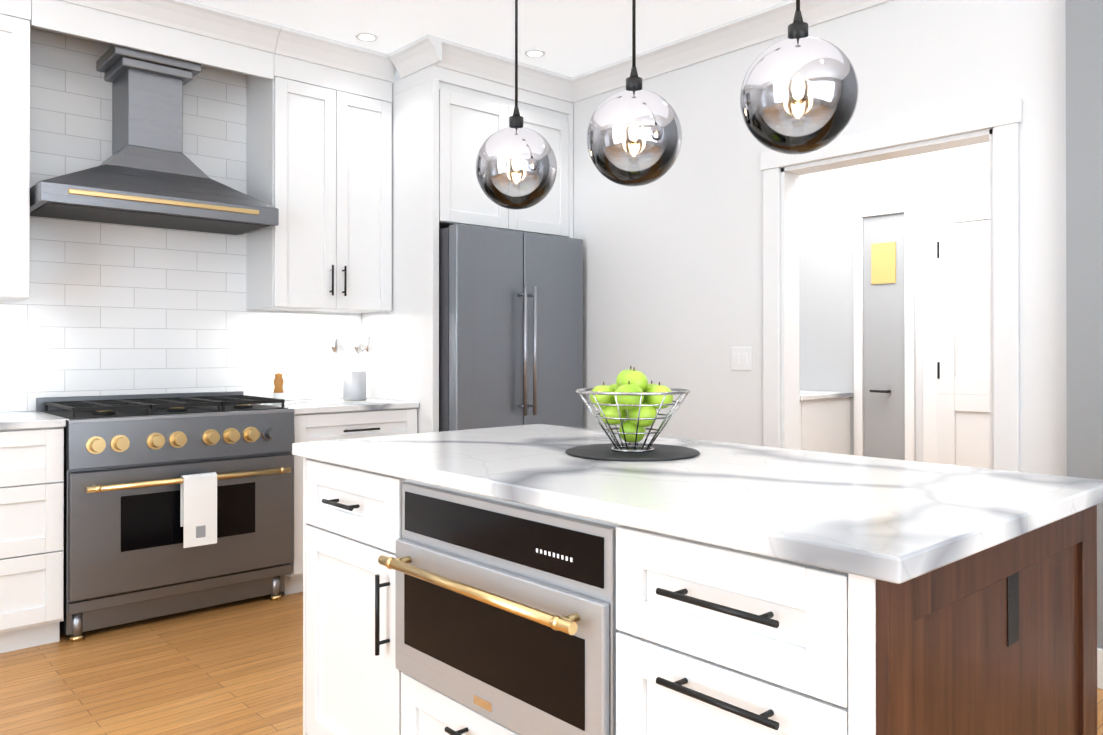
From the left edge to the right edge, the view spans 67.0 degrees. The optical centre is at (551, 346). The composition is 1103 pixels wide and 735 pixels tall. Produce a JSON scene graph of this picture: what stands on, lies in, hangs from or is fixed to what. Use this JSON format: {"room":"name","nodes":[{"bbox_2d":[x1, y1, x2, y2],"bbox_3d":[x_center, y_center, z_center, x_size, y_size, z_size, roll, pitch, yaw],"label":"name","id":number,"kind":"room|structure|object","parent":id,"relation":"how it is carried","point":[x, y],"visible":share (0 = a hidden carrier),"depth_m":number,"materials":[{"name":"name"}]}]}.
{"room":"kitchen","nodes":[
{"label":"kitchen","id":0,"kind":"room"},
{"bbox_2d":[7,313,361,411],"bbox_3d":[-2.011,-0.196,4.240,8.250,2.810,0.150,0,0,-42],"label":"wall","id":1,"kind":"structure","parent":0,"point":[297,399],"depth_m":4.79,"materials":[{"name":"white paint"}]},
{"bbox_2d":[0,0,30,301],"bbox_3d":[-2.740,-0.905,3.185,1.250,1.398,0.436,0,0,-42],"label":"upper cabinet","id":2,"kind":"object","parent":1,"relation":"attached to","point":[15,17],"visible":1,"depth_m":3.46,"materials":[{"name":"white wood"}]},
{"bbox_2d":[30,45,278,234],"bbox_3d":[-1.872,-1.021,3.931,1.014,0.854,0.485,0,0,-42],"label":"range hood","id":3,"kind":"object","parent":1,"relation":"attached to","point":[148,173],"visible":0.92,"depth_m":3.87,"materials":[{"name":"silver metal"}]},
{"bbox_2d":[30,0,280,79],"bbox_3d":[-1.882,-1.477,3.958,1.053,0.248,0.436,0,0,-42],"label":"crown molding","id":4,"kind":"structure","parent":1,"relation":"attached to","point":[201,39],"depth_m":3.87,"materials":[{"name":"white wood"}]},
{"bbox_2d":[0,28,360,411],"bbox_3d":[-2.258,-0.601,3.914,3.044,1.783,0.006,0,0,-42],"label":"tile backsplash","id":5,"kind":"structure","parent":1,"relation":"attached to","point":[110,309],"depth_m":4.11,"materials":[{"name":"white tile"}]},
{"bbox_2d":[246,25,395,312],"bbox_3d":[-1.234,-0.899,4.537,0.685,1.398,0.436,0,0,-42],"label":"upper cabinet","id":6,"kind":"object","parent":1,"relation":"attached to","point":[319,154],"visible":0.98,"depth_m":4.40,"materials":[{"name":"white wood"}]},
{"bbox_2d":[91,0,786,94],"bbox_3d":[0.234,-1.662,1.747,8.250,0.100,7.170,0,0,-42],"label":"ceiling","id":7,"kind":"structure","parent":0,"point":[571,38],"depth_m":4.11,"materials":[{"name":"white paint"}]},
{"bbox_2d":[355,32,377,41],"bbox_3d":[-0.953,-1.598,4.303,0.116,0.006,0.116,0,0,-42],"label":"recessed light","id":8,"kind":"object","parent":7,"relation":"in","point":[366,37],"visible":1,"depth_m":4.30,"materials":[{"name":"white"}]},
{"bbox_2d":[476,0,556,209],"bbox_3d":[-0.104,-1.007,2.463,0.240,1.201,0.240,0,0,-42],"label":"pendant light","id":9,"kind":"object","parent":7,"relation":"hanging from","point":[515,153],"visible":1,"depth_m":2.40,"materials":[{"name":"silver glass"}]},
{"bbox_2d":[524,49,545,57],"bbox_3d":[-0.090,-1.597,4.540,0.116,0.006,0.116,0,0,-42],"label":"recessed light","id":10,"kind":"object","parent":7,"relation":"in","point":[534,53],"visible":1,"depth_m":4.54,"materials":[{"name":"white"}]},
{"bbox_2d":[587,0,681,186],"bbox_3d":[0.209,-1.009,2.115,0.240,1.201,0.240,0,0,-42],"label":"pendant light","id":11,"kind":"object","parent":7,"relation":"hanging from","point":[634,122],"visible":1,"depth_m":2.05,"materials":[{"name":"silver glass"}]},
{"bbox_2d":[740,0,857,154],"bbox_3d":[0.522,-1.010,1.767,0.240,1.201,0.240,0,0,-42],"label":"pendant light","id":12,"kind":"object","parent":7,"relation":"hanging from","point":[798,77],"visible":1,"depth_m":1.71,"materials":[{"name":"silver glass"}]},
{"bbox_2d":[0,592,1102,734],"bbox_3d":[0.234,1.248,1.734,8.250,0.100,7.170,0,0,-42],"label":"floor","id":13,"kind":"structure","parent":0,"point":[233,668],"depth_m":3.04,"materials":[{"name":"brown wood"}]},
{"bbox_2d":[0,427,63,652],"bbox_3d":[-2.657,0.762,3.141,1.326,0.886,0.608,0,0,-42],"label":"base cabinet","id":14,"kind":"object","parent":13,"relation":"on","point":[31,528],"depth_m":3.28,"materials":[{"name":"white wood"}]},
{"bbox_2d":[0,411,65,430],"bbox_3d":[-2.649,0.304,3.134,1.326,0.030,0.634,0,0,-42],"label":"countertop","id":15,"kind":"structure","parent":14,"relation":"on","point":[20,420],"depth_m":3.31,"materials":[{"name":"white stone"}]},
{"bbox_2d":[36,391,294,641],"bbox_3d":[-1.761,0.720,3.855,0.948,0.975,0.726,0,0,-42],"label":"range","id":16,"kind":"object","parent":13,"relation":"on","point":[174,503],"visible":0.96,"depth_m":3.60,"materials":[{"name":"silver metal"}]},
{"bbox_2d":[260,398,418,594],"bbox_3d":[-1.171,0.752,4.445,0.705,0.915,0.656,0,0,-42],"label":"base cabinet","id":17,"kind":"object","parent":13,"relation":"on","point":[327,419],"visible":0.29,"depth_m":4.16,"materials":[{"name":"white wood"}]},
{"bbox_2d":[273,373,283,403],"bbox_3d":[-1.418,0.214,4.334,0.058,0.158,0.058,0,0,-42],"label":"pepper mill","id":18,"kind":"object","parent":17,"relation":"on","point":[278,391],"visible":0.83,"depth_m":4.32,"materials":[{"name":"brown wood"}]},
{"bbox_2d":[331,335,374,400],"bbox_3d":[-1.092,0.109,4.634,0.259,0.370,0.198,0,0,-42],"label":"utensil crock","id":19,"kind":"object","parent":17,"relation":"on","point":[354,385],"visible":1,"depth_m":4.59,"materials":[{"name":"white ceramic"}]},
{"bbox_2d":[362,34,574,432],"bbox_3d":[-0.498,-0.193,4.934,1.104,2.808,0.831,0,0,-42],"label":"enclosure","id":20,"kind":"object","parent":13,"relation":"on","point":[447,121],"visible":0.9,"depth_m":4.56,"materials":[{"name":"white wood"}]},
{"bbox_2d":[439,224,582,431],"bbox_3d":[-0.407,0.288,4.899,0.912,1.847,0.891,0,0,-42],"label":"fridge","id":21,"kind":"object","parent":13,"relation":"on","point":[510,328],"visible":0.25,"depth_m":4.54,"materials":[{"name":"grey metal"}]},
{"bbox_2d":[292,452,1096,734],"bbox_3d":[0.167,0.751,1.988,0.962,0.896,1.708,0,0,-42],"label":"kitchen island","id":22,"kind":"object","parent":13,"relation":"on","point":[524,580],"depth_m":1.48,"materials":[{"name":"white wood"}]},
{"bbox_2d":[292,424,1102,587],"bbox_3d":[0.197,0.286,2.008,0.926,0.034,1.750,0,0,-42],"label":"island countertop","id":23,"kind":"structure","parent":22,"relation":"on","point":[911,521],"depth_m":1.56,"materials":[{"name":"white stone"}]},
{"bbox_2d":[566,443,699,460],"bbox_3d":[0.205,0.266,2.123,0.340,0.006,0.340,0,0,-42],"label":"placemat","id":24,"kind":"object","parent":23,"relation":"on","point":[661,452],"visible":0.88,"depth_m":2.06,"materials":[{"name":"grey stone"}]},
{"bbox_2d":[575,366,689,451],"bbox_3d":[0.205,0.155,2.123,0.292,0.213,0.292,0,0,-42],"label":"fruit bowl","id":25,"kind":"object","parent":24,"relation":"on","point":[634,399],"visible":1,"depth_m":2.07,"materials":[{"name":"silver metal"}]},
{"bbox_2d":[800,390,852,454],"bbox_3d":[1.408,0.757,5.674,0.629,0.915,1.040,0,0,-42],"label":"base cabinet","id":26,"kind":"object","parent":13,"relation":"on","point":[824,421],"depth_m":5.31,"materials":[{"name":"white wood"}]},
{"bbox_2d":[573,0,1066,475],"bbox_3d":[1.912,-0.201,3.180,0.130,2.810,6.670,0,0,-42],"label":"wall","id":27,"kind":"structure","parent":0,"point":[673,277],"depth_m":4.14,"materials":[{"name":"white paint"}]},
{"bbox_2d":[572,0,891,101],"bbox_3d":[2.078,-1.550,2.831,0.095,0.115,5.920,0,0,-42],"label":"crown molding","id":28,"kind":"structure","parent":27,"relation":"attached to","point":[763,25],"depth_m":4.16,"materials":[{"name":"white wood"}]},
{"bbox_2d":[731,347,751,370],"bbox_3d":[0.945,0.058,4.152,0.008,0.116,0.120,0,0,-42],"label":"switch plate","id":29,"kind":"object","parent":27,"relation":"attached to","point":[741,358],"visible":1,"depth_m":4.15,"materials":[{"name":"white plastic"}]},
{"bbox_2d":[760,99,1021,471],"bbox_3d":[1.466,0.129,3.672,0.174,2.154,1.164,0,0,-42],"label":"door frame","id":30,"kind":"structure","parent":27,"relation":"attached to","point":[781,399],"depth_m":3.54,"materials":[{"name":"white wood"}]},
{"bbox_2d":[799,142,989,461],"bbox_3d":[3.157,-0.196,4.298,0.123,2.810,6.670,0,0,-42],"label":"wall","id":31,"kind":"structure","parent":0,"point":[826,289],"depth_m":5.55,"materials":[{"name":"grey paint"}]},
{"bbox_2d":[863,213,904,459],"bbox_3d":[2.112,0.183,5.328,0.057,2.056,0.276,0,0,-42],"label":"door","id":32,"kind":"structure","parent":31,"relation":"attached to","point":[884,348],"depth_m":5.34,"materials":[{"name":"grey"}]},
{"bbox_2d":[852,183,989,463],"bbox_3d":[2.475,0.129,4.952,0.022,2.165,1.465,0,0,-42],"label":"door frame","id":33,"kind":"structure","parent":31,"relation":"attached to","point":[932,202],"depth_m":5.19,"materials":[{"name":"white wood"}]},
{"bbox_2d":[937,201,989,468],"bbox_3d":[2.600,0.177,4.758,0.087,2.044,0.792,0,0,-42],"label":"door leaf","id":34,"kind":"structure","parent":31,"relation":"in","point":[963,263],"depth_m":4.95,"materials":[{"name":"white wood"}]},
{"bbox_2d":[1066,0,1102,648],"bbox_3d":[2.980,-0.206,1.841,0.069,2.810,3.250,0,0,-42],"label":"wall","id":35,"kind":"structure","parent":0,"point":[1084,187],"depth_m":2.98,"materials":[{"name":"grey paint"}]},
{"bbox_2d":[1097,648,1102,689],"bbox_3d":[2.950,1.128,1.805,0.015,0.140,3.245,0,0,-42],"label":"baseboard","id":36,"kind":"structure","parent":35,"relation":"attached to","point":[1099,668],"depth_m":2.92,"materials":[{"name":"white wood"}]}
]}

